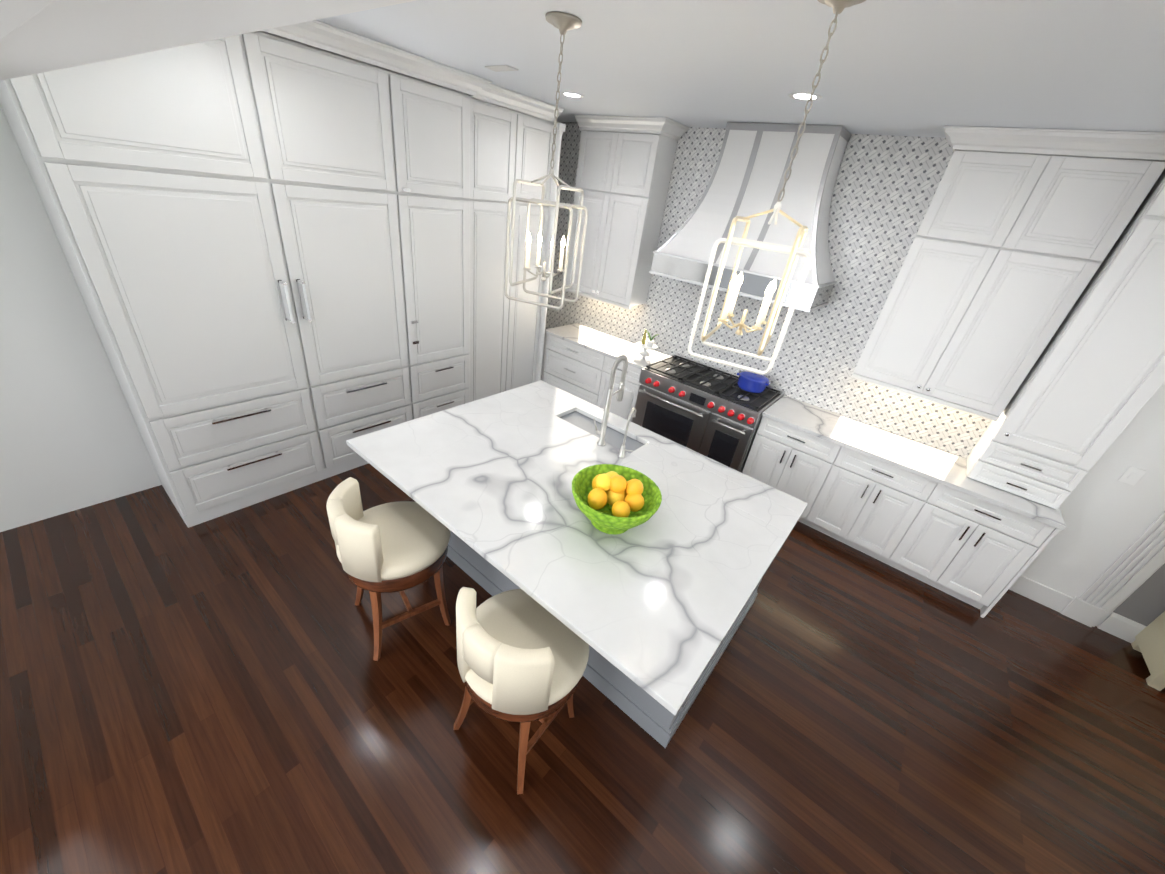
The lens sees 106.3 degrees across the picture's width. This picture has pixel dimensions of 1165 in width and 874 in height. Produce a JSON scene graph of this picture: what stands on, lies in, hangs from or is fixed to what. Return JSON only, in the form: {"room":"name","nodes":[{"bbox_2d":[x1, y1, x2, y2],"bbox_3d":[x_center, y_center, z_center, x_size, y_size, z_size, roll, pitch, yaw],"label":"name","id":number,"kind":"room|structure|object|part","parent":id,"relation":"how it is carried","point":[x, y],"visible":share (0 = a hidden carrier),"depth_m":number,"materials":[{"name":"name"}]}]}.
{"room":"kitchen","nodes":[
{"label":"kitchen","id":0,"kind":"room"},
{"bbox_2d":[0,0,416,80],"bbox_3d":[-1.882,-0.737,-0.029,5.030,0.702,2.370,27,34,30],"label":"soffit","id":1,"kind":"structure","parent":0,"point":[38,36],"depth_m":0.41,"materials":[{"name":"white paint"}]},
{"bbox_2d":[0,463,1164,873],"bbox_3d":[0.587,2.483,0.745,10.900,0.080,9.400,27,34,30],"label":"floor","id":2,"kind":"structure","parent":0,"point":[224,695],"depth_m":2.23,"materials":[{"name":"brown wood"}]},
{"bbox_2d":[0,34,327,527],"bbox_3d":[-2.546,-0.899,2.851,0.680,2.928,0.930,27,34,30],"label":"tall cabinet","id":3,"kind":"object","parent":2,"relation":"on","point":[286,259],"depth_m":2.50,"materials":[{"name":"white wood"}]},
{"bbox_2d":[261,20,563,121],"bbox_3d":[-1.284,-2.468,2.842,0.182,0.107,3.480,27,34,30],"label":"crown molding","id":4,"kind":"structure","parent":3,"relation":"attached to","point":[324,36],"depth_m":2.91,"materials":[{"name":"white wood"}]},
{"bbox_2d":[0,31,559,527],"bbox_3d":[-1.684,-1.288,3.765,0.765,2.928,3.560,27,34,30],"label":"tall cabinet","id":5,"kind":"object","parent":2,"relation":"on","point":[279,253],"depth_m":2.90,"materials":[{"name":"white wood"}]},
{"bbox_2d":[244,31,415,477],"bbox_3d":[-1.991,-1.171,3.477,0.680,2.928,0.830,27,34,30],"label":"tall cabinet","id":6,"kind":"object","parent":2,"relation":"on","point":[329,119],"depth_m":3.06,"materials":[{"name":"white wood"}]},
{"bbox_2d":[326,477,450,660],"bbox_3d":[-1.044,0.692,2.465,0.578,0.939,0.574,-14,36,-35],"label":"stool","id":7,"kind":"object","parent":2,"relation":"on","point":[400,547],"visible":0.92,"depth_m":2.26,"materials":[{"name":"beige leather"}]},
{"bbox_3d":[-1.019,0.535,2.378,0.574,0.095,0.574,-14,36,-35],"label":"seat","id":8,"kind":"part","parent":7,"relation":"part of","materials":[{"name":"beige leather"}]},
{"bbox_2d":[392,72,475,418],"bbox_3d":[-1.514,-1.404,4.014,0.680,2.928,0.680,27,34,30],"label":"tall cabinet","id":9,"kind":"object","parent":2,"relation":"on","point":[436,125],"depth_m":3.62,"materials":[{"name":"white wood"}]},
{"bbox_2d":[472,99,511,400],"bbox_3d":[-1.130,-1.621,4.500,0.603,2.928,0.630,27,34,30],"label":"tall cabinet","id":10,"kind":"object","parent":2,"relation":"on","point":[493,122],"depth_m":4.14,"materials":[{"name":"white wood"}]},
{"bbox_2d":[453,587,588,794],"bbox_3d":[-0.277,1.057,2.014,0.574,0.939,0.578,25,33,27],"label":"stool","id":11,"kind":"object","parent":2,"relation":"on","point":[522,657],"visible":0.96,"depth_m":1.76,"materials":[{"name":"beige leather"}]},
{"bbox_3d":[-0.253,0.900,1.928,0.574,0.095,0.574,25,33,27],"label":"seat","id":12,"kind":"part","parent":11,"relation":"part of","materials":[{"name":"beige leather"}]},
{"bbox_2d":[500,110,565,392],"bbox_3d":[-0.800,-1.758,4.829,0.667,2.928,0.640,27,34,30],"label":"tall cabinet","id":13,"kind":"object","parent":2,"relation":"on","point":[530,149],"depth_m":4.53,"materials":[{"name":"white wood"}]},
{"bbox_2d":[544,335,607,406],"bbox_3d":[0.056,-0.773,5.400,0.967,0.885,0.607,27,34,30],"label":"base cabinet","id":14,"kind":"object","parent":2,"relation":"on","point":[580,373],"depth_m":5.09,"materials":[{"name":"white wood"}]},
{"bbox_2d":[548,323,670,370],"bbox_3d":[0.283,-1.075,5.049,1.430,0.034,0.634,27,34,30],"label":"countertop","id":15,"kind":"structure","parent":14,"relation":"on","point":[588,338],"depth_m":4.98,"materials":[{"name":"white stone"}]},
{"bbox_2d":[636,329,657,355],"bbox_3d":[0.713,-1.047,4.780,0.242,0.285,0.240,27,34,30],"label":"figurine","id":16,"kind":"object","parent":15,"relation":"on","point":[647,345],"visible":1,"depth_m":4.77,"materials":[{"name":"white ceramic"}]},
{"bbox_2d":[380,472,775,747],"bbox_3d":[-0.041,0.602,2.932,2.210,0.884,1.482,27,34,30],"label":"kitchen island","id":17,"kind":"object","parent":2,"relation":"on","point":[654,719],"depth_m":2.37,"materials":[{"name":"grey"}]},
{"bbox_2d":[346,392,789,715],"bbox_3d":[-0.150,0.289,2.513,2.280,0.034,1.280,27,34,30],"label":"island countertop","id":18,"kind":"structure","parent":17,"relation":"on","point":[656,599],"depth_m":2.19,"materials":[{"name":"white stone"}]},
{"bbox_2d":[593,355,635,457],"bbox_3d":[0.273,-0.208,2.836,0.344,0.617,0.227,27,34,30],"label":"faucet set","id":19,"kind":"object","parent":18,"relation":"on","point":[610,394],"visible":1,"depth_m":2.84,"materials":[{"name":"silver metal"}]},
{"bbox_2d":[572,464,661,534],"bbox_3d":[0.164,0.317,2.219,0.456,0.282,0.456,27,34,30],"label":"fruit bowl","id":20,"kind":"object","parent":18,"relation":"on","point":[613,499],"visible":1,"depth_m":2.15,"materials":[{"name":"green"}]},
{"bbox_2d":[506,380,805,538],"bbox_3d":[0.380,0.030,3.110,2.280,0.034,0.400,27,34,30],"label":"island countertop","id":21,"kind":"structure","parent":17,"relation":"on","point":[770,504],"depth_m":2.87,"materials":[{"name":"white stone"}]},
{"bbox_2d":[562,408,641,451],"bbox_3d":[0.117,0.049,3.240,0.688,0.216,0.248,27,34,30],"label":"sink","id":22,"kind":"object","parent":21,"relation":"in","point":[580,418],"depth_m":3.24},
{"bbox_2d":[600,359,644,421],"bbox_3d":[0.579,-0.502,5.054,0.528,0.885,0.607,27,34,30],"label":"base cabinet","id":23,"kind":"object","parent":2,"relation":"on","point":[623,408],"depth_m":4.75,"materials":[{"name":"white wood"}]},
{"bbox_2d":[632,353,784,472],"bbox_3d":[1.211,-0.162,4.533,1.226,0.962,0.757,27,34,30],"label":"range","id":24,"kind":"object","parent":2,"relation":"on","point":[711,412],"visible":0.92,"depth_m":4.21,"materials":[{"name":"silver metal"}]},
{"bbox_2d":[644,354,780,412],"bbox_3d":[1.278,-0.566,4.318,1.186,0.037,0.630,27,34,30],"label":"cooktop","id":25,"kind":"object","parent":24,"relation":"in","point":[717,384],"depth_m":4.24,"materials":[{"name":"black metal"}]},
{"bbox_2d":[737,370,770,392],"bbox_3d":[1.619,-0.544,4.138,0.310,0.184,0.280,27,34,30],"label":"pot","id":26,"kind":"object","parent":24,"relation":"on","point":[748,381],"visible":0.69,"depth_m":4.05,"materials":[{"name":"blue metal"}]},
{"bbox_2d":[742,415,851,527],"bbox_3d":[2.007,0.238,4.109,0.727,0.885,0.607,27,34,30],"label":"base cabinet","id":27,"kind":"object","parent":2,"relation":"on","point":[806,468],"depth_m":3.82,"materials":[{"name":"white wood"}]},
{"bbox_2d":[812,451,951,567],"bbox_3d":[2.488,0.487,3.790,0.790,0.885,0.607,27,34,30],"label":"base cabinet","id":28,"kind":"object","parent":2,"relation":"on","point":[878,510],"depth_m":3.50,"materials":[{"name":"white wood"}]},
{"bbox_2d":[762,395,1065,530],"bbox_3d":[2.546,0.098,3.551,2.007,0.034,0.634,27,34,30],"label":"countertop","id":29,"kind":"structure","parent":28,"relation":"on","point":[944,468],"depth_m":3.49,"materials":[{"name":"white stone"}]},
{"bbox_2d":[896,491,1065,617],"bbox_3d":[2.976,0.740,3.467,0.745,0.885,0.607,27,34,30],"label":"base cabinet","id":30,"kind":"object","parent":2,"relation":"on","point":[972,551],"depth_m":3.18,"materials":[{"name":"white wood"}]},
{"bbox_2d":[1131,611,1164,690],"bbox_3d":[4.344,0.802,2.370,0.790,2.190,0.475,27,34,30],"label":"armchair","id":31,"kind":"object","parent":2,"relation":"on","point":[1148,643],"visible":1,"depth_m":3.02,"materials":[{"name":"beige fabric"}]},
{"bbox_2d":[0,31,1164,625],"bbox_3d":[1.256,0.130,0.495,9.990,4.400,6.940,27,34,30],"label":"wall","id":32,"kind":"structure","parent":0,"point":[70,437],"depth_m":2.78,"materials":[{"name":"white paint"}]},
{"bbox_2d":[565,130,676,306],"bbox_3d":[0.341,-2.306,4.666,0.950,1.542,0.346,27,34,30],"label":"upper cabinet","id":33,"kind":"object","parent":32,"relation":"attached to","point":[623,177],"depth_m":4.46,"materials":[{"name":"white wood"}]},
{"bbox_2d":[649,122,850,311],"bbox_3d":[1.462,-1.877,3.666,1.470,1.236,0.614,27,34,30],"label":"range hood","id":34,"kind":"object","parent":32,"relation":"attached to","point":[750,169],"visible":0.94,"depth_m":3.53,"materials":[{"name":"white metal"}]},
{"bbox_2d":[541,122,1162,457],"bbox_3d":[1.565,-1.191,4.318,5.260,3.040,0.011,27,34,30],"label":"tile backsplash","id":35,"kind":"structure","parent":32,"relation":"attached to","point":[885,188],"depth_m":3.87,"materials":[{"name":"tile"}]},
{"bbox_2d":[852,150,1164,418],"bbox_3d":[2.774,-1.048,3.060,0.960,1.542,0.337,27,34,30],"label":"upper cabinet","id":36,"kind":"object","parent":32,"relation":"attached to","point":[1005,246],"depth_m":2.86,"materials":[{"name":"white wood"}]},
{"bbox_2d":[574,115,1164,160],"bbox_3d":[1.845,-2.233,3.235,4.760,0.107,0.524,27,34,30],"label":"crown molding","id":37,"kind":"structure","parent":36,"relation":"attached to","point":[1124,144],"depth_m":2.58,"materials":[{"name":"white wood"}]},
{"bbox_2d":[964,171,1164,510],"bbox_3d":[3.294,-0.532,2.759,0.510,2.010,0.427,27,34,30],"label":"tall cabinet","id":38,"kind":"object","parent":32,"relation":"attached to","point":[1106,361],"depth_m":2.69,"materials":[{"name":"white wood"}]},
{"bbox_2d":[1009,381,1164,626],"bbox_3d":[3.839,0.076,2.820,0.695,2.880,0.053,27,34,30],"label":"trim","id":39,"kind":"structure","parent":32,"relation":"attached to","point":[1098,559],"depth_m":3.13,"materials":[{"name":"white wood"}]},
{"bbox_2d":[1097,612,1146,642],"bbox_3d":[3.602,2.565,1.121,4.820,0.170,4.310,27,34,30],"label":"baseboard","id":40,"kind":"structure","parent":32,"relation":"attached to","point":[1121,627],"depth_m":3.25,"materials":[{"name":"white"}]},
{"bbox_2d":[1118,466,1146,485],"bbox_3d":[3.747,0.266,2.973,0.080,0.120,0.011,27,34,30],"label":"switch plate","id":41,"kind":"object","parent":32,"relation":"attached to","point":[1131,475],"visible":1,"depth_m":2.97,"materials":[{"name":"white plastic"}]},
{"bbox_2d":[317,0,1164,137],"bbox_3d":[0.611,-1.858,2.010,5.890,0.120,4.370,27,34,30],"label":"ceiling","id":42,"kind":"structure","parent":0,"point":[924,68],"depth_m":2.02,"materials":[{"name":"white paint"}]},
{"bbox_2d":[485,65,518,71],"bbox_3d":[-0.539,-2.454,2.905,0.220,0.010,0.100,27,34,30],"label":"ceiling vent","id":43,"kind":"object","parent":42,"relation":"in","point":[497,68],"visible":1,"depth_m":2.85,"materials":[{"name":"white metal"}]},
{"bbox_2d":[504,12,587,309],"bbox_3d":[-0.158,-1.306,2.208,0.357,1.216,0.357,16,30,13],"label":"pendant lantern","id":44,"kind":"object","parent":42,"relation":"hanging from","point":[563,22],"visible":1,"depth_m":2.29,"materials":[{"name":"silver metal"}]},
{"bbox_3d":[-0.117,-1.588,2.049,0.164,0.564,0.164,16,30,13],"label":"chain","id":45,"kind":"part","parent":44,"relation":"part of","materials":[{"name":"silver metal"}]},
{"bbox_2d":[561,92,583,97],"bbox_3d":[-0.081,-2.675,3.414,0.183,0.004,0.183,8,29,0],"label":"recessed light","id":46,"kind":"object","parent":42,"relation":"in","point":[574,95],"depth_m":3.41,"materials":[{"name":"white"}]},
{"bbox_2d":[687,0,865,374],"bbox_3d":[0.740,-0.871,1.656,0.357,1.206,0.357,20,31,20],"label":"pendant lantern","id":47,"kind":"object","parent":42,"relation":"hanging from","point":[796,251],"visible":1,"depth_m":1.73,"materials":[{"name":"white metal"}]},
{"bbox_3d":[0.779,-1.140,1.505,0.164,0.584,0.164,20,31,20],"label":"chain","id":48,"kind":"part","parent":47,"relation":"part of","materials":[{"name":"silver metal"}]},
{"bbox_2d":[789,92,821,100],"bbox_3d":[1.299,-1.985,2.546,0.183,0.004,0.183,22,32,23],"label":"recessed light","id":49,"kind":"object","parent":42,"relation":"in","point":[803,96],"depth_m":2.54,"materials":[{"name":"white"}]}
]}

